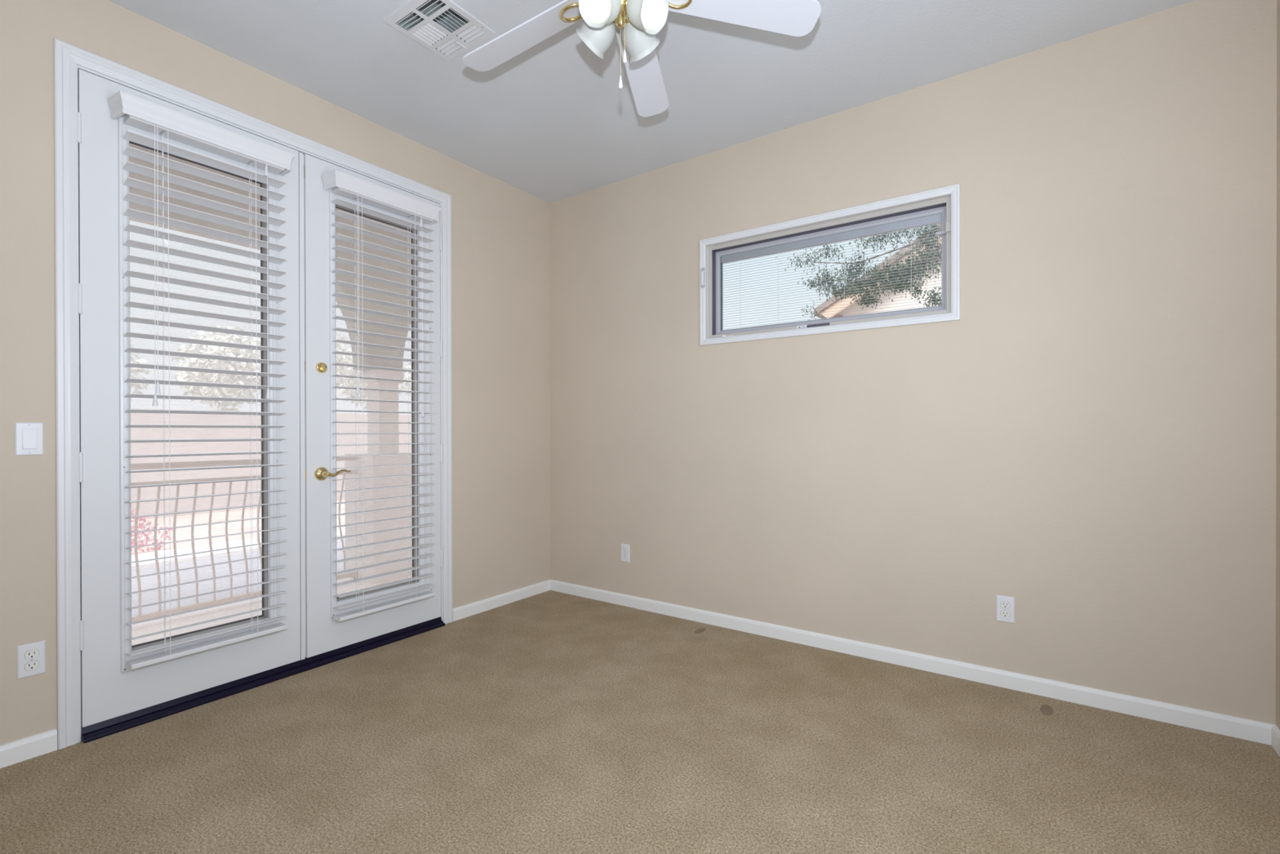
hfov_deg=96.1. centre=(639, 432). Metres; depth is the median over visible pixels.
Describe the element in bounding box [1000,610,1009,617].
receptacle
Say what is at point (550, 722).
floor
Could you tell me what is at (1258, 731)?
baseboard
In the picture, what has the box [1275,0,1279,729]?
wall
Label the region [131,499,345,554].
ground
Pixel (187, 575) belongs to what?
road
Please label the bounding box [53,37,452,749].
door frame
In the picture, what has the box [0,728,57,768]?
baseboard
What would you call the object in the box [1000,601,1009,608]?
receptacle
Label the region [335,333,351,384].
tree
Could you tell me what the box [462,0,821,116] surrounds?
ceiling fan
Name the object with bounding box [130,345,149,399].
tree
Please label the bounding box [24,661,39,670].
receptacle
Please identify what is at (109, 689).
door
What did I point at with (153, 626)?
floor
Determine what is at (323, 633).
door
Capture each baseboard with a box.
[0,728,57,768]
[452,579,550,621]
[550,579,1275,745]
[1271,724,1279,756]
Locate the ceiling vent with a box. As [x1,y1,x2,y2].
[383,0,495,61]
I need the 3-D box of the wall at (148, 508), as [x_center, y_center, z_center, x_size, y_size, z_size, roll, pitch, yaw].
[-8.174,0.508,9.367,0.200,1.800,60.000,0,0,35]
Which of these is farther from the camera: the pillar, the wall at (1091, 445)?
the pillar
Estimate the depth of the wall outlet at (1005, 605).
2.52 m
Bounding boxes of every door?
[76,69,305,727]
[303,153,443,657]
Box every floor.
[0,590,1279,853]
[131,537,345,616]
[131,575,412,645]
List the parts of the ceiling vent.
louver panel, louver panel, louver panel, louver panel, louver panel, damper lever, louver panel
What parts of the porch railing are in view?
rail, rail, rail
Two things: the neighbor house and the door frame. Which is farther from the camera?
the neighbor house
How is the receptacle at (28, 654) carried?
attached to the wall outlet at (31, 657)
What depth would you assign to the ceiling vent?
2.33 m
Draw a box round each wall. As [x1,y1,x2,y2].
[0,0,550,745]
[128,142,411,371]
[130,408,411,520]
[549,0,1276,724]
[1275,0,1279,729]
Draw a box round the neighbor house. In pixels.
[813,222,941,319]
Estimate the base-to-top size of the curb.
0.170 m
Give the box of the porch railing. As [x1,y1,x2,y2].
[130,455,357,622]
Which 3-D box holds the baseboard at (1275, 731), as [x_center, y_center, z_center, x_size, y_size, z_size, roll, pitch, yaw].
[1.195,1.084,0.535,0.014,0.072,3.720,0,0,35]
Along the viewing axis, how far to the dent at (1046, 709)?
2.31 m
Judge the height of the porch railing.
0.954 m
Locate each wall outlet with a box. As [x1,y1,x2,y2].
[17,640,45,679]
[621,543,629,562]
[995,595,1014,623]
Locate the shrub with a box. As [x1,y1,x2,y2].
[130,504,173,552]
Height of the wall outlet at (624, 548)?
0.114 m
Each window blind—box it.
[107,90,293,670]
[321,169,440,622]
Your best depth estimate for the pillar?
4.44 m
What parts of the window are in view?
lock lever, lock plate, crank arm, sash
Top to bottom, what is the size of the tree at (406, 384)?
3.973 m
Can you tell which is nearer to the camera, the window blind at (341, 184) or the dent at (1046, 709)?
the dent at (1046, 709)
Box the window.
[699,183,960,346]
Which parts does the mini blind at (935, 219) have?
ladder cord, rail, ladder cord, ladder cord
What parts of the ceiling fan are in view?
blade, lamp shade, lamp shade, bulb, pull chain, chain pull, pull chain, chain pull, lamp shade, blade, lamp shade, bulb, blade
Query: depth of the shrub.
6.58 m
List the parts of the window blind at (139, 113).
pull cord, pull cord, ladder cord, lift cord, ladder cord, rail, ladder cord, lift cord, ladder cord, tilt cord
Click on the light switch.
(28, 436)
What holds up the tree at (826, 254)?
on the ground
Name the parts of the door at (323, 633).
latch plate, handle, lever, frame, lite frame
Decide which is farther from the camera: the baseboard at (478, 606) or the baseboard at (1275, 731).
the baseboard at (478, 606)
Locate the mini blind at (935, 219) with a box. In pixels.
[720,213,941,331]
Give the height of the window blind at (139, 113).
2.137 m
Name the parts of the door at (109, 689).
frame, lite frame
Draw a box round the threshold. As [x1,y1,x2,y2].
[80,616,444,742]
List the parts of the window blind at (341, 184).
ladder cord, pull cord, lift cord, pull cord, ladder cord, rail, ladder cord, lift cord, ladder cord, tilt cord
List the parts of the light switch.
rocker frame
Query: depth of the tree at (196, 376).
12.03 m
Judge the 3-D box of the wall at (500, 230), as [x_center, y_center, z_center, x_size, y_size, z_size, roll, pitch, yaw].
[-1.725,-0.252,2.660,0.140,2.740,3.860,0,0,35]
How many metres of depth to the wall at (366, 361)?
4.30 m
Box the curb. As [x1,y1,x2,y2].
[131,526,345,570]
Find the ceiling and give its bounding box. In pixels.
[108,0,1195,203]
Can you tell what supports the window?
in the wall at (1091, 445)
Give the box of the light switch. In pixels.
[14,422,44,455]
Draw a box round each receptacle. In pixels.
[24,649,39,658]
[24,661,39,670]
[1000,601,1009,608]
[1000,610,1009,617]
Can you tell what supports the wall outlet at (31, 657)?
attached to the wall at (500, 230)
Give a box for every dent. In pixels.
[694,627,706,633]
[1040,704,1053,715]
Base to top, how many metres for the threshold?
0.044 m
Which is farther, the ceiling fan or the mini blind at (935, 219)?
the mini blind at (935, 219)
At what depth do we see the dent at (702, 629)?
3.24 m
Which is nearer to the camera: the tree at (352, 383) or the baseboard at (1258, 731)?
the baseboard at (1258, 731)
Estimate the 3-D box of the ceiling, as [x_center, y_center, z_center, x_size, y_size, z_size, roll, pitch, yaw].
[-0.258,-1.681,1.540,3.548,0.120,3.720,0,0,35]
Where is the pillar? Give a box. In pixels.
[344,368,412,584]
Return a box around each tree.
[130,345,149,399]
[170,324,261,410]
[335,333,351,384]
[336,348,406,413]
[403,361,410,395]
[775,223,941,319]

